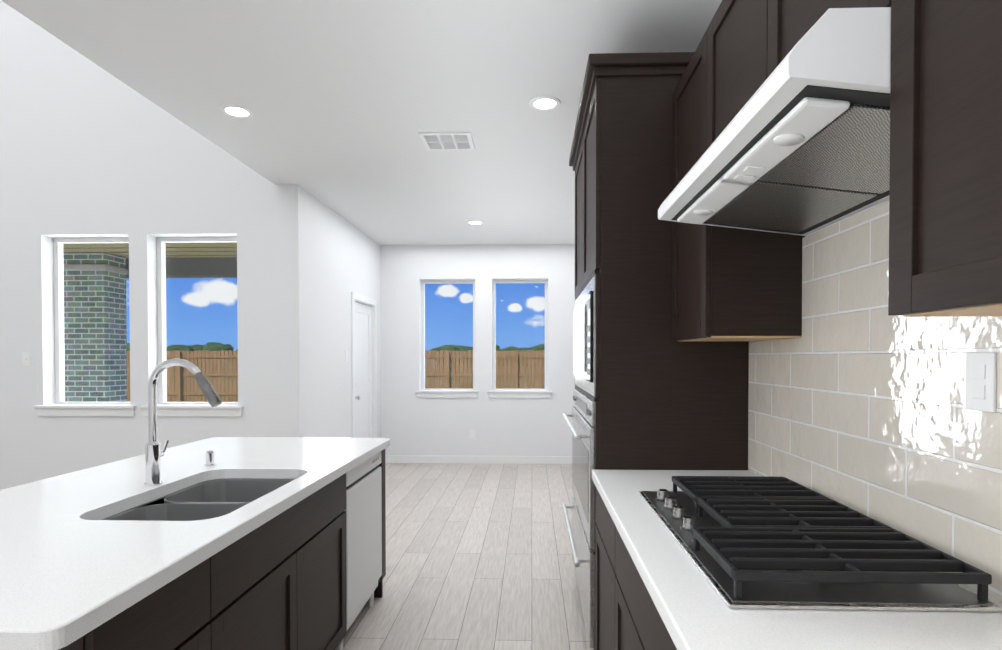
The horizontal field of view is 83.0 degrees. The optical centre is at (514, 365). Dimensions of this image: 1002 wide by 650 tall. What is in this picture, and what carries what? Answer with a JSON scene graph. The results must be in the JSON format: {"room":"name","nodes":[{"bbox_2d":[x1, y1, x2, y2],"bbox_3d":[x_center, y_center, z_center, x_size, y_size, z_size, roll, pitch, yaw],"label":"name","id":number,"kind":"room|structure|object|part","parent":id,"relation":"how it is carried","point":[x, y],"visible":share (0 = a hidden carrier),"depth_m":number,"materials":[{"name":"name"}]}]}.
{"room":"kitchen","nodes":[
{"label":"kitchen","id":0,"kind":"room"},
{"bbox_2d":[0,0,275,489],"bbox_3d":[-4.828,-1.488,4.986,5.600,5.600,0.200,0,1,2],"label":"wall","id":1,"kind":"structure","parent":0,"point":[89,148],"depth_m":4.85,"materials":[{"name":"white paint"}]},
{"bbox_2d":[22,352,30,365],"bbox_3d":[-4.212,-0.056,4.880,0.072,0.116,0.014,0,1,2],"label":"light switch","id":2,"kind":"object","parent":1,"relation":"attached to","point":[26,358],"visible":1,"depth_m":4.88,"materials":[{"name":"white plastic"}]},
{"bbox_2d":[34,404,135,415],"bbox_3d":[-3.686,0.387,4.923,0.870,0.092,0.160,0,1,2],"label":"sill","id":3,"kind":"structure","parent":1,"relation":"attached to","point":[87,410],"depth_m":4.86,"materials":[{"name":"white"}]},
{"bbox_2d":[54,237,129,403],"bbox_3d":[-3.682,-0.383,5.024,0.770,1.490,0.065,0,1,2],"label":"window","id":4,"kind":"structure","parent":1,"relation":"in","point":[59,306],"depth_m":5.02,"materials":[{"name":"clear glass"}]},
{"bbox_2d":[140,404,243,416],"bbox_3d":[-2.751,0.388,4.894,0.880,0.092,0.160,0,1,2],"label":"sill","id":5,"kind":"structure","parent":1,"relation":"attached to","point":[220,410],"depth_m":4.83,"materials":[{"name":"white"}]},
{"bbox_2d":[157,237,237,403],"bbox_3d":[-2.748,-0.383,4.996,0.780,1.490,0.065,0,1,2],"label":"window","id":6,"kind":"structure","parent":1,"relation":"in","point":[162,303],"depth_m":4.99,"materials":[{"name":"clear glass"}]},
{"bbox_2d":[1,0,380,437],"bbox_3d":[-2.017,-1.446,2.049,0.200,5.600,10.700,0,1,2],"label":"wall","id":7,"kind":"structure","parent":0,"point":[327,260],"depth_m":4.89,"materials":[{"name":"white paint"}]},
{"bbox_2d":[355,302,371,437],"bbox_3d":[-1.789,0.273,6.700,0.123,2.007,0.800,0,1,2],"label":"door","id":8,"kind":"structure","parent":7,"relation":"in","point":[363,372],"depth_m":6.77,"materials":[{"name":"white wood"}]},
{"bbox_2d":[351,292,376,437],"bbox_3d":[-1.867,0.236,6.701,0.218,2.105,0.970,0,1,2],"label":"door frame","id":9,"kind":"structure","parent":7,"relation":"attached to","point":[364,300],"depth_m":7.08,"materials":[{"name":"white wood"}]},
{"bbox_2d":[50,0,721,244],"bbox_3d":[-0.369,-1.572,2.097,3.090,0.150,10.900,0,1,2],"label":"ceiling","id":10,"kind":"structure","parent":0,"point":[346,102],"depth_m":3.04,"materials":[{"name":"white paint"}]},
{"bbox_2d":[220,104,253,117],"bbox_3d":[-1.651,-1.511,3.368,0.184,0.007,0.184,0,1,2],"label":"recessed light","id":11,"kind":"object","parent":10,"relation":"in","point":[235,111],"visible":1,"depth_m":3.36,"materials":[{"name":"white"}]},
{"bbox_2d":[418,132,474,150],"bbox_3d":[-0.452,-1.516,3.831,0.340,0.010,0.300,0,1,2],"label":"ceiling vent","id":12,"kind":"object","parent":10,"relation":"in","point":[434,141],"visible":1,"depth_m":3.81,"materials":[{"name":"grey metal"}]},
{"bbox_2d":[467,220,483,224],"bbox_3d":[-0.427,-1.551,6.141,0.184,0.007,0.184,0,1,2],"label":"recessed light","id":13,"kind":"object","parent":10,"relation":"in","point":[474,222],"visible":1,"depth_m":6.13,"materials":[{"name":"white"}]},
{"bbox_2d":[529,96,560,110],"bbox_3d":[0.175,-1.510,3.262,0.184,0.007,0.184,0,1,2],"label":"recessed light","id":14,"kind":"object","parent":10,"relation":"in","point":[543,103],"visible":1,"depth_m":3.26,"materials":[{"name":"white plastic"}]},
{"bbox_2d":[335,463,593,649],"bbox_3d":[-3.371,1.413,2.131,9.090,0.120,11.100,0,1,2],"label":"floor","id":15,"kind":"structure","parent":0,"point":[478,556],"depth_m":3.78,"materials":[{"name":"grey wood"}]},
{"bbox_2d":[58,545,229,649],"bbox_3d":[-1.117,0.927,1.334,0.624,0.876,0.458,0,1,2],"label":"base cabinet","id":16,"kind":"object","parent":15,"relation":"on","point":[191,611],"depth_m":1.36,"materials":[{"name":"brown wood"}]},
{"bbox_2d":[138,473,346,649],"bbox_3d":[-1.096,0.917,2.025,0.624,0.876,1.158,0,1,2],"label":"base cabinet","id":17,"kind":"object","parent":15,"relation":"on","point":[277,582],"depth_m":2.03,"materials":[{"name":"brown wood"}]},
{"bbox_2d":[0,437,389,649],"bbox_3d":[-1.284,0.425,2.153,1.060,0.106,2.340,0,1,2],"label":"countertop","id":18,"kind":"structure","parent":17,"relation":"on","point":[74,566],"depth_m":1.56,"materials":[{"name":"white stone"}]},
{"bbox_2d":[144,358,221,485],"bbox_3d":[-1.216,0.205,2.109,0.284,0.465,0.118,0,1,2],"label":"pull-down faucet","id":19,"kind":"object","parent":18,"relation":"on","point":[154,454],"visible":1,"depth_m":2.07,"materials":[{"name":"silver metal"}]},
{"bbox_2d":[102,478,294,520],"bbox_3d":[-1.069,0.586,2.004,0.480,0.209,0.790,0,1,2],"label":"double-bowl sink","id":20,"kind":"object","parent":18,"relation":"in","point":[209,499],"visible":0.19,"depth_m":2.14,"materials":[{"name":"silver metal"}]},
{"bbox_3d":[-1.320,0.400,2.454,0.046,0.065,0.046,0,1,2],"label":"soap dispenser cap","id":21,"kind":"part","parent":18,"relation":"part of","materials":[{"name":"silver metal"}]},
{"bbox_2d":[374,449,385,597],"bbox_3d":[-1.069,0.905,2.909,0.624,0.876,0.749,0,1,2],"label":"base cabinet","id":22,"kind":"object","parent":15,"relation":"on","point":[378,593],"depth_m":3.25,"materials":[{"name":"brown wood"}]},
{"bbox_2d":[337,451,381,649],"bbox_3d":[-1.054,0.908,2.904,0.595,0.869,0.594,0,1,2],"label":"dishwasher","id":23,"kind":"object","parent":22,"relation":"in","point":[363,510],"visible":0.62,"depth_m":2.84,"materials":[{"name":"white metal"}]},
{"bbox_2d":[595,488,606,649],"bbox_3d":[0.650,0.917,2.060,0.640,0.876,0.618,0,1,2],"label":"base cabinet","id":24,"kind":"object","parent":15,"relation":"on","point":[601,510],"depth_m":2.23,"materials":[{"name":"brown wood"}]},
{"bbox_2d":[607,510,676,649],"bbox_3d":[0.629,0.927,1.347,0.640,0.876,1.050,0,1,2],"label":"base cabinet","id":25,"kind":"object","parent":15,"relation":"on","point":[627,616],"depth_m":1.58,"materials":[{"name":"brown wood"}]},
{"bbox_2d":[592,470,1001,649],"bbox_3d":[0.609,0.475,0.955,0.657,0.040,2.818,0,1,2],"label":"countertop","id":26,"kind":"structure","parent":25,"relation":"on","point":[695,612],"depth_m":1.02,"materials":[{"name":"white stone"}]},
{"bbox_2d":[638,476,1001,611],"bbox_3d":[0.662,0.411,1.493,0.500,0.071,0.900,0,1,2],"label":"gas cooktop","id":27,"kind":"object","parent":26,"relation":"in","point":[758,542],"visible":1,"depth_m":1.17,"materials":[{"name":"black metal"}]},
{"bbox_2d":[569,52,750,649],"bbox_3d":[0.661,0.026,2.949,0.675,2.630,1.248,0,1,2],"label":"tall cabinet","id":28,"kind":"object","parent":15,"relation":"on","point":[661,399],"visible":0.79,"depth_m":2.36,"materials":[{"name":"brown wood"}]},
{"bbox_2d":[563,388,595,647],"bbox_3d":[0.623,0.679,2.959,0.690,1.061,1.084,0,1,2],"label":"wall oven","id":29,"kind":"object","parent":28,"relation":"in","point":[581,531],"visible":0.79,"depth_m":2.68,"materials":[{"name":"silver metal"}]},
{"bbox_2d":[573,276,594,395],"bbox_3d":[0.652,-0.133,2.947,0.633,0.515,1.084,0,1,2],"label":"built-in microwave","id":30,"kind":"object","parent":28,"relation":"in","point":[584,342],"visible":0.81,"depth_m":2.65,"materials":[{"name":"silver metal"}]},
{"bbox_2d":[380,244,574,455],"bbox_3d":[-0.406,-0.148,7.471,3.090,2.850,0.200,0,1,2],"label":"wall","id":31,"kind":"structure","parent":0,"point":[412,424],"depth_m":7.38,"materials":[{"name":"white paint"}]},
{"bbox_2d":[415,390,478,397],"bbox_3d":[-0.877,0.372,7.438,0.830,0.092,0.160,0,1,2],"label":"sill","id":32,"kind":"structure","parent":31,"relation":"attached to","point":[447,393],"depth_m":7.38,"materials":[{"name":"white"}]},
{"bbox_2d":[421,280,474,389],"bbox_3d":[-0.874,-0.394,7.540,0.730,1.480,0.065,0,1,2],"label":"window","id":33,"kind":"structure","parent":31,"relation":"in","point":[423,322],"depth_m":7.53,"materials":[{"name":"clear glass"}]},
{"bbox_2d":[385,455,571,463],"bbox_3d":[-0.319,1.229,7.380,2.870,0.100,0.017,0,1,2],"label":"baseboard","id":34,"kind":"structure","parent":31,"relation":"attached to","point":[485,459],"depth_m":7.37,"materials":[{"name":"white"}]},
{"bbox_2d":[488,390,551,397],"bbox_3d":[0.072,0.372,7.409,0.830,0.092,0.160,0,1,2],"label":"sill","id":35,"kind":"structure","parent":31,"relation":"attached to","point":[519,393],"depth_m":7.35,"materials":[{"name":"white"}]},
{"bbox_2d":[493,280,547,389],"bbox_3d":[0.076,-0.394,7.511,0.730,1.480,0.065,0,1,2],"label":"window","id":36,"kind":"structure","parent":31,"relation":"in","point":[545,326],"depth_m":7.49,"materials":[{"name":"clear glass"}]},
{"bbox_2d":[751,199,888,341],"bbox_3d":[1.072,-0.070,1.974,0.200,2.850,11.100,0,1,2],"label":"wall","id":37,"kind":"structure","parent":0,"point":[844,219],"depth_m":1.63,"materials":[{"name":"beige tile"}]},
{"bbox_2d":[700,0,747,157],"bbox_3d":[0.795,-0.862,1.609,0.326,0.516,0.544,0,1,2],"label":"upper cabinet","id":38,"kind":"object","parent":37,"relation":"attached to","point":[724,44],"depth_m":1.75,"materials":[{"name":"brown wood"}]},
{"bbox_2d":[672,43,804,341],"bbox_3d":[0.809,-0.614,2.084,0.326,1.024,0.517,0,1,2],"label":"upper cabinet","id":39,"kind":"object","parent":37,"relation":"attached to","point":[729,284],"depth_m":1.89,"materials":[{"name":"brown wood"}]},
{"bbox_2d":[658,7,890,235],"bbox_3d":[0.708,-0.507,1.404,0.487,0.170,0.964,0,1,2],"label":"range hood","id":40,"kind":"object","parent":37,"relation":"attached to","point":[800,144],"visible":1,"depth_m":1.17,"materials":[{"name":"white painted metal"},{"name":"metal mesh filter"},{"name":"plastic"}]},
{"bbox_2d":[748,0,855,100],"bbox_3d":[0.782,-0.856,1.184,0.326,0.516,0.544,0,1,2],"label":"upper cabinet","id":41,"kind":"object","parent":37,"relation":"attached to","point":[775,27],"depth_m":1.36,"materials":[{"name":"brown wood"}]},
{"bbox_2d":[748,200,1001,601],"bbox_3d":[0.932,0.022,0.938,0.010,0.864,2.817,0,1,2],"label":"tile backsplash","id":42,"kind":"structure","parent":37,"relation":"attached to","point":[856,396],"depth_m":1.47,"materials":[{"name":"beige tile"}]},
{"bbox_2d":[965,353,996,411],"bbox_3d":[0.929,0.032,1.130,0.008,0.116,0.072,0,1,2],"label":"outlet","id":43,"kind":"object","parent":42,"relation":"attached to","point":[980,381],"visible":1,"depth_m":1.12,"materials":[{"name":"white plastic"}]},
{"bbox_2d":[856,0,1001,316],"bbox_3d":[0.766,-0.594,0.673,0.326,1.024,0.603,0,1,2],"label":"upper cabinet","id":44,"kind":"object","parent":37,"relation":"attached to","point":[945,231],"depth_m":0.81,"materials":[{"name":"brown wood"}]},
{"label":"outside","id":45,"kind":"structure","parent":0,"visible":0},
{"bbox_2d":[63,243,236,257],"bbox_3d":[-5.466,-1.677,7.044,7.000,0.320,3.880,0,1,2],"label":"roof","id":46,"kind":"structure","parent":45,"point":[197,250],"depth_m":7.79,"materials":[{"name":"beige paint"}]},
{"bbox_2d":[125,257,236,277],"bbox_3d":[-5.420,-1.473,8.536,7.000,0.270,0.250,0,1,2],"label":"beam","id":47,"kind":"structure","parent":46,"relation":"attached to","point":[214,272],"depth_m":8.40,"materials":[{"name":"grey paint"}]},
{"bbox_2d":[182,363,471,401],"bbox_3d":[-28.184,0.798,65.766,180.000,0.300,190.000,0,1,2],"label":"ground","id":48,"kind":"structure","parent":45,"point":[435,377],"depth_m":43.90,"materials":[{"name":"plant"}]},
{"bbox_2d":[63,253,127,401],"bbox_3d":[-6.564,-0.069,8.271,1.590,3.070,0.480,0,1,2],"label":"brick column","id":49,"kind":"structure","parent":48,"relation":"on","point":[92,342],"depth_m":8.05,"materials":[{"name":"brick"}]},
{"bbox_2d":[167,345,193,350],"bbox_3d":[-49.010,-1.336,83.401,4.884,3.539,4.928,0,1,2],"label":"tree","id":50,"kind":"object","parent":48,"relation":"on","point":[182,348],"depth_m":81.65,"materials":[{"name":"green plant"}]},
{"bbox_2d":[190,344,203,350],"bbox_3d":[-47.875,-1.409,85.421,3.494,3.627,3.559,0,1,2],"label":"tree","id":51,"kind":"object","parent":48,"relation":"on","point":[197,346],"depth_m":84.41,"materials":[{"name":"green plant"}]},
{"bbox_2d":[201,342,222,363],"bbox_3d":[-40.144,-1.287,75.276,3.782,3.669,3.924,0,1,2],"label":"tree","id":52,"kind":"object","parent":48,"relation":"on","point":[209,344],"depth_m":74.42,"materials":[{"name":"green plant"}]},
{"bbox_2d":[201,344,233,360],"bbox_3d":[-36.684,-1.031,69.881,3.740,3.317,3.848,0,1,2],"label":"tree","id":53,"kind":"object","parent":48,"relation":"on","point":[216,347],"depth_m":69.32,"materials":[{"name":"green plant"}]},
{"bbox_2d":[127,350,544,401],"bbox_3d":[-8.520,0.373,20.078,50.100,1.850,0.148,0,1,2],"label":"fence","id":54,"kind":"object","parent":48,"relation":"on","point":[429,370],"depth_m":19.96,"materials":[{"name":"brown wood"}]},
{"bbox_2d":[431,346,443,367],"bbox_3d":[-10.034,-1.219,83.029,5.176,3.315,4.453,0,1,2],"label":"tree","id":55,"kind":"object","parent":48,"relation":"on","point":[436,349],"depth_m":81.74,"materials":[{"name":"green plant"}]},
{"bbox_2d":[437,345,472,369],"bbox_3d":[-7.138,-1.052,73.508,6.089,3.258,5.706,0,1,2],"label":"tree","id":56,"kind":"object","parent":48,"relation":"on","point":[458,348],"depth_m":71.58,"materials":[{"name":"green plant"}]},
{"bbox_2d":[503,346,532,350],"bbox_3d":[0.392,-1.226,82.301,5.882,3.356,6.042,0,1,2],"label":"tree","id":57,"kind":"object","parent":48,"relation":"on","point":[514,348],"depth_m":81.61,"materials":[{"name":"green plant"}]},
{"bbox_2d":[530,344,543,350],"bbox_3d":[3.945,-1.407,83.414,5.561,3.682,4.512,0,1,2],"label":"tree","id":58,"kind":"object","parent":48,"relation":"on","point":[536,348],"depth_m":82.03,"materials":[{"name":"green plant"}]}
]}

